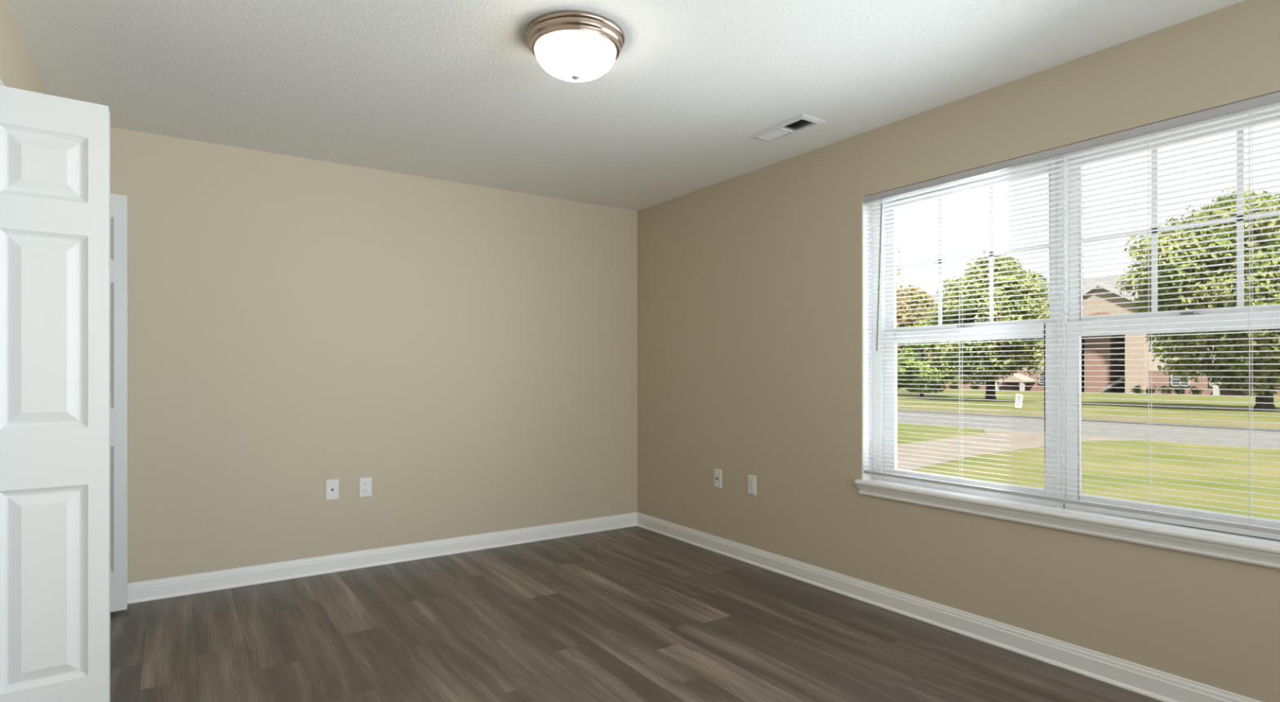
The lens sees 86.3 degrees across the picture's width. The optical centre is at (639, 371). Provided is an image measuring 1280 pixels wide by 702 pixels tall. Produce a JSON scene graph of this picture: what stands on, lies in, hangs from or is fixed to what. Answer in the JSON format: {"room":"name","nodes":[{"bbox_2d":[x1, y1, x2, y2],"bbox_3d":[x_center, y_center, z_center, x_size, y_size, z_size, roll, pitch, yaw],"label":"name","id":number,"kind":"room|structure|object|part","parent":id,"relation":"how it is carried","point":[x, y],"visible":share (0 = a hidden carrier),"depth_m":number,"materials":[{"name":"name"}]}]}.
{"room":"empty bedroom","nodes":[
{"label":"empty bedroom","id":0,"kind":"room"},
{"bbox_2d":[0,0,48,94],"bbox_3d":[-0.996,-0.027,0.522,0.115,2.440,6.800,0,0,-34],"label":"wall","id":1,"kind":"structure","parent":0,"point":[18,70],"depth_m":2.43,"materials":[{"name":"beige paint"}]},
{"bbox_2d":[0,78,4,86],"bbox_3d":[-2.371,0.130,2.656,0.015,2.126,1.683,0,0,-34],"label":"door frame","id":2,"kind":"structure","parent":1,"relation":"attached to","point":[2,83],"depth_m":2.17,"materials":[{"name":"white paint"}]},
{"bbox_2d":[0,85,110,701],"bbox_3d":[-1.899,0.152,2.157,0.352,2.038,0.116,0,0,-34],"label":"door","id":3,"kind":"structure","parent":1,"relation":"in","point":[55,151],"depth_m":2.15,"materials":[{"name":"white paint"}]},
{"bbox_2d":[110,193,127,612],"bbox_3d":[-2.692,0.152,3.292,0.352,2.038,0.172,0,0,-34],"label":"door","id":4,"kind":"structure","parent":1,"relation":"in","point":[118,203],"depth_m":3.34,"materials":[{"name":"white paint"}]},
{"bbox_2d":[110,126,637,583],"bbox_3d":[-1.765,-0.037,4.185,4.460,2.700,0.120,0,0,-34],"label":"wall","id":5,"kind":"structure","parent":0,"point":[295,325],"depth_m":4.13,"materials":[{"name":"beige paint"}]},
{"bbox_2d":[325,479,338,500],"bbox_3d":[-1.829,0.703,4.060,0.073,0.120,0.015,0,0,-34],"label":"outlet","id":6,"kind":"object","parent":5,"relation":"attached to","point":[331,486],"visible":1,"depth_m":4.06,"materials":[{"name":"white plastic"}]},
{"bbox_2d":[359,476,371,497],"bbox_3d":[-1.676,0.707,4.168,0.073,0.120,0.008,0,0,-34],"label":"power outlet","id":7,"kind":"object","parent":5,"relation":"attached to","point":[365,483],"visible":1,"depth_m":4.17,"materials":[{"name":"white plastic"}]},
{"bbox_2d":[362,488,368,493],"bbox_3d":[-1.675,0.726,4.166,0.034,0.028,0.002,0,0,-34],"label":"receptacle","id":8,"kind":"object","parent":7,"relation":"attached to","point":[364,490],"depth_m":4.16,"materials":[{"name":"grey plastic"}]},
{"bbox_2d":[362,481,368,486],"bbox_3d":[-1.675,0.687,4.166,0.034,0.028,0.002,0,0,-34],"label":"receptacle","id":9,"kind":"object","parent":7,"relation":"attached to","point":[364,483],"depth_m":4.16,"materials":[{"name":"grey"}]},
{"bbox_2d":[127,511,637,604],"bbox_3d":[-1.437,1.142,4.325,3.440,0.102,0.018,0,0,-34],"label":"baseboard","id":10,"kind":"structure","parent":5,"relation":"attached to","point":[160,588],"depth_m":4.13,"materials":[{"name":"white paint"}]},
{"bbox_2d":[4,0,1244,211],"bbox_3d":[0.118,-1.317,1.281,4.300,0.140,6.800,0,0,-34],"label":"ceiling","id":11,"kind":"structure","parent":0,"point":[455,91],"depth_m":2.84,"materials":[{"name":"white paint"}]},
{"bbox_2d":[525,10,625,81],"bbox_3d":[-0.239,-1.165,2.534,0.366,0.164,0.366,0,0,-34],"label":"ceiling light","id":12,"kind":"object","parent":11,"relation":"attached to","point":[571,46],"visible":1,"depth_m":2.43,"materials":[{"name":"white glass"}]},
{"bbox_3d":[-0.239,-1.147,2.534,0.303,0.100,0.303,0,0,-34],"label":"lamp shade","id":13,"kind":"part","parent":12,"relation":"part of","materials":[{"name":"white glass"}]},
{"bbox_2d":[748,113,825,142],"bbox_3d":[0.748,-1.310,3.502,0.164,0.144,0.378,0,0,-34],"label":"ceiling vent","id":14,"kind":"object","parent":11,"relation":"in","point":[784,129],"visible":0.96,"depth_m":3.50,"materials":[{"name":"white metal"}]},
{"bbox_2d":[110,525,1162,701],"bbox_3d":[0.118,1.253,1.281,4.300,0.120,6.800,0,0,-34],"label":"floor","id":15,"kind":"structure","parent":0,"point":[633,614],"depth_m":3.03,"materials":[{"name":"brown wood"}]},
{"bbox_2d":[637,0,1279,701],"bbox_3d":[1.960,-0.037,2.537,0.160,2.700,6.800,0,0,-34],"label":"wall","id":16,"kind":"structure","parent":0,"point":[749,285],"depth_m":3.58,"materials":[{"name":"beige paint"}]},
{"bbox_2d":[714,468,721,488],"bbox_3d":[0.511,0.706,4.508,0.015,0.120,0.073,0,0,-34],"label":"outlet","id":17,"kind":"object","parent":16,"relation":"attached to","point":[717,473],"visible":1,"depth_m":4.51,"materials":[{"name":"white plastic"}]},
{"bbox_2d":[747,474,755,495],"bbox_3d":[0.694,0.705,4.246,0.008,0.120,0.073,0,0,-34],"label":"power outlet","id":18,"kind":"object","parent":16,"relation":"attached to","point":[751,478],"visible":1,"depth_m":4.24,"materials":[{"name":"white plastic"}]},
{"bbox_2d":[862,196,872,479],"bbox_3d":[1.754,-0.175,2.844,0.156,1.481,1.866,0,0,-34],"label":"liner","id":19,"kind":"object","parent":16,"relation":"attached to","point":[867,397],"visible":0.36,"depth_m":3.58,"materials":[{"name":"white paint"}]},
{"bbox_2d":[636,512,1261,701],"bbox_3d":[1.887,1.142,2.487,0.018,0.102,6.800,0,0,-34],"label":"baseboard","id":20,"kind":"structure","parent":16,"relation":"attached to","point":[1150,682],"depth_m":3.04,"materials":[{"name":"white paint"}]},
{"bbox_2d":[872,156,1061,507],"bbox_3d":[1.518,-0.173,3.246,0.072,1.482,0.928,0,0,-34],"label":"window","id":21,"kind":"structure","parent":16,"relation":"in","point":[878,385],"depth_m":3.22,"materials":[{"name":"white plastic"}]},
{"bbox_3d":[1.519,0.165,3.220,0.024,0.746,0.852,0,0,-34],"label":"sash","id":22,"kind":"part","parent":21,"relation":"part of","materials":[{"name":"white plastic"}]},
{"bbox_3d":[1.541,-0.535,3.235,0.022,0.715,0.852,0,0,-34],"label":"sash","id":23,"kind":"part","parent":21,"relation":"part of","materials":[{"name":"white plastic"}]},
{"bbox_2d":[894,186,1048,324],"bbox_3d":[1.539,-0.539,3.233,0.003,0.624,0.762,0,0,-34],"label":"grille","id":24,"kind":"object","parent":21,"relation":"attached to","point":[940,313],"depth_m":3.23,"materials":[{"name":"white plastic"}]},
{"bbox_2d":[854,478,1279,555],"bbox_3d":[1.705,0.578,2.811,0.110,0.025,1.906,0,0,-34],"label":"window sill","id":25,"kind":"structure","parent":16,"relation":"attached to","point":[1269,546],"depth_m":2.66,"materials":[{"name":"white paint"}]},
{"bbox_2d":[856,484,1279,568],"bbox_3d":[1.676,0.616,2.792,0.024,0.050,1.897,0,0,-34],"label":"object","id":26,"kind":"structure","parent":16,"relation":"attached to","point":[1251,557],"depth_m":2.65,"materials":[{"name":"white paint"}]},
{"bbox_2d":[1061,103,1279,541],"bbox_3d":[2.042,-0.172,2.478,0.072,1.482,0.928,0,0,-34],"label":"window","id":27,"kind":"structure","parent":16,"relation":"in","point":[1074,386],"depth_m":2.61,"materials":[{"name":"white plastic"}]},
{"bbox_2d":[862,91,1279,534],"bbox_3d":[1.696,-0.191,2.805,0.048,1.444,1.854,0,0,-34],"label":"window blind","id":28,"kind":"object","parent":27,"relation":"attached to","point":[1272,99],"visible":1,"depth_m":2.69,"materials":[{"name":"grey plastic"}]},
{"bbox_3d":[1.725,-0.180,2.773,0.028,1.406,0.006,0,0,-34],"label":"ladder cord","id":29,"kind":"part","parent":28,"relation":"part of","materials":[{"name":"white fabric"}]},
{"bbox_3d":[1.701,0.523,2.808,0.025,0.015,1.848,0,0,-34],"label":"rail","id":30,"kind":"part","parent":28,"relation":"part of","materials":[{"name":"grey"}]},
{"bbox_3d":[1.890,-0.180,2.532,0.028,1.406,0.006,0,0,-34],"label":"ladder cord","id":31,"kind":"part","parent":28,"relation":"part of","materials":[{"name":"white fabric"}]},
{"bbox_3d":[2.051,-0.180,2.295,0.028,1.406,0.006,0,0,-34],"label":"ladder cord","id":32,"kind":"part","parent":28,"relation":"part of","materials":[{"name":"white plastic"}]},
{"bbox_3d":[2.018,0.166,2.489,0.024,0.746,0.852,0,0,-34],"label":"sash","id":33,"kind":"part","parent":27,"relation":"part of","materials":[{"name":"white plastic"}]},
{"bbox_3d":[2.040,-0.534,2.504,0.022,0.715,0.852,0,0,-34],"label":"sash","id":34,"kind":"part","parent":27,"relation":"part of","materials":[{"name":"white plastic"}]},
{"bbox_2d":[1081,129,1279,311],"bbox_3d":[2.037,-0.539,2.502,0.003,0.624,0.762,0,0,-34],"label":"grille","id":35,"kind":"object","parent":27,"relation":"attached to","point":[1239,297],"depth_m":2.49,"materials":[{"name":"white plastic"}]},
{"label":"outside","id":36,"kind":"structure","parent":0,"visible":0},
{"bbox_2d":[897,388,1279,519],"bbox_3d":[68.404,2.018,100.358,219.840,0.950,240.000,0,0,-34],"label":"ground","id":37,"kind":"structure","parent":36,"point":[1011,399],"depth_m":11.93,"materials":[{"name":"green plant"}]},
{"bbox_2d":[896,248,911,323],"bbox_3d":[13.655,-2.972,38.257,2.709,9.329,2.483,0,0,11],"label":"tree","id":38,"kind":"object","parent":37,"relation":"on","point":[899,273],"visible":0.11,"depth_m":37.88,"materials":[{"name":"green plant"}]},
{"bbox_2d":[896,284,936,392],"bbox_3d":[22.091,-2.533,54.929,6.455,8.878,6.943,0,0,-34],"label":"tree","id":39,"kind":"object","parent":37,"relation":"on","point":[919,306],"visible":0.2,"depth_m":53.62,"materials":[{"name":"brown plant"}]},
{"bbox_2d":[897,320,961,396],"bbox_3d":[18.736,-0.826,45.342,5.796,5.250,5.704,0,0,2],"label":"tree","id":40,"kind":"object","parent":37,"relation":"on","point":[909,366],"visible":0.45,"depth_m":43.92,"materials":[{"name":"green plant"}]},
{"bbox_2d":[947,385,959,389],"bbox_3d":[42.991,2.108,93.465,1.328,0.924,1.725,0,0,-34],"label":"shrub","id":41,"kind":"object","parent":37,"relation":"on","point":[952,387],"visible":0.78,"depth_m":93.36,"materials":[{"name":"green plant"}]},
{"bbox_2d":[969,382,981,390],"bbox_3d":[44.632,1.996,90.918,1.363,1.078,1.372,0,0,-34],"label":"shrub","id":42,"kind":"object","parent":37,"relation":"on","point":[975,386],"visible":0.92,"depth_m":90.81,"materials":[{"name":"green plant"}]},
{"bbox_2d":[921,250,1049,401],"bbox_3d":[18.500,-2.229,36.068,6.879,7.913,7.019,0,0,-34],"label":"tree","id":43,"kind":"object","parent":37,"relation":"on","point":[953,361],"visible":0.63,"depth_m":34.64,"materials":[{"name":"green plant"}]},
{"bbox_2d":[1014,394,1022,408],"bbox_3d":[15.734,1.292,28.353,0.026,0.717,0.317,0,0,-42],"label":"sign","id":44,"kind":"object","parent":37,"relation":"on","point":[1017,397],"visible":0.8,"depth_m":28.35,"materials":[{"name":"grey"}]},
{"bbox_2d":[900,275,1279,396],"bbox_3d":[57.468,-4.832,89.272,19.600,14.750,71.200,0,0,-34],"label":"house","id":45,"kind":"structure","parent":37,"relation":"on","point":[1097,375],"depth_m":81.20,"materials":[{"name":"red brick"}]},
{"bbox_3d":[51.220,0.843,86.223,0.040,1.400,1.500,0,0,-34],"label":"pane","id":46,"kind":"part","parent":45,"relation":"part of","materials":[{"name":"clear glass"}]},
{"bbox_3d":[59.106,0.843,74.655,0.040,1.400,1.600,0,0,-34],"label":"pane","id":47,"kind":"part","parent":45,"relation":"part of","materials":[{"name":"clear glass"}]},
{"bbox_2d":[1130,384,1143,393],"bbox_3d":[55.123,1.985,75.644,1.291,1.092,1.349,0,0,-34],"label":"shrub","id":48,"kind":"object","parent":37,"relation":"on","point":[1134,390],"visible":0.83,"depth_m":75.48,"materials":[{"name":"green plant"}]},
{"bbox_2d":[1143,385,1157,393],"bbox_3d":[55.877,2.009,74.590,1.130,1.082,1.334,0,0,-34],"label":"shrub","id":49,"kind":"object","parent":37,"relation":"on","point":[1153,389],"visible":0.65,"depth_m":74.50,"materials":[{"name":"green plant"}]},
{"bbox_2d":[1157,385,1173,394],"bbox_3d":[56.573,1.982,73.537,1.185,1.028,1.386,0,0,-34],"label":"shrub","id":50,"kind":"object","parent":37,"relation":"on","point":[1162,390],"visible":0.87,"depth_m":73.48,"materials":[{"name":"green plant"}]},
{"bbox_2d":[1173,385,1186,394],"bbox_3d":[57.261,1.973,72.492,1.309,1.129,1.281,0,0,-34],"label":"shrub","id":51,"kind":"object","parent":37,"relation":"on","point":[1177,391],"visible":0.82,"depth_m":72.28,"materials":[{"name":"green plant"}]},
{"bbox_2d":[1189,386,1203,395],"bbox_3d":[58.110,2.009,71.326,1.327,1.032,1.276,0,0,-34],"label":"shrub","id":52,"kind":"object","parent":37,"relation":"on","point":[1196,392],"visible":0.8,"depth_m":71.17,"materials":[{"name":"green plant"}]},
{"bbox_2d":[1113,186,1279,411],"bbox_3d":[25.465,-2.911,27.353,9.792,9.296,9.846,0,0,-34],"label":"tree","id":53,"kind":"object","parent":37,"relation":"on","point":[1268,400],"visible":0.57,"depth_m":26.82,"materials":[{"name":"green plant"}]},
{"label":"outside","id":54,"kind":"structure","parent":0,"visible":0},
{"bbox_2d":[897,409,1279,431],"bbox_3d":[-5.448,1.549,50.012,1.000,0.047,240.000,0,0,-34],"label":"gutter","id":55,"kind":"object","parent":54,"point":[911,411],"depth_m":20.53,"materials":[{"name":"grey"}]},
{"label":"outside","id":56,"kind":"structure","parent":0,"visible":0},
{"bbox_2d":[897,411,1279,449],"bbox_3d":[-8.010,1.550,48.266,5.200,0.045,240.000,0,0,-34],"label":"road","id":57,"kind":"structure","parent":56,"point":[1004,422],"depth_m":17.96,"materials":[{"name":"grey asphalt"}]},
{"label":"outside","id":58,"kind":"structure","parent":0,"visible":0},
{"bbox_2d":[897,404,1279,429],"bbox_3d":[-3.630,1.545,51.251,3.400,0.055,240.000,0,0,-34],"label":"verge","id":59,"kind":"structure","parent":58,"point":[1198,421],"depth_m":22.20,"materials":[{"name":"green plant"}]},
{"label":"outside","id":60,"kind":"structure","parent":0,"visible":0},
{"bbox_2d":[897,428,1144,471],"bbox_3d":[5.883,1.550,13.684,10.800,0.046,4.000,0,0,-34],"label":"driveway","id":61,"kind":"structure","parent":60,"point":[1002,437],"depth_m":13.89,"materials":[{"name":"concrete"}]}
]}

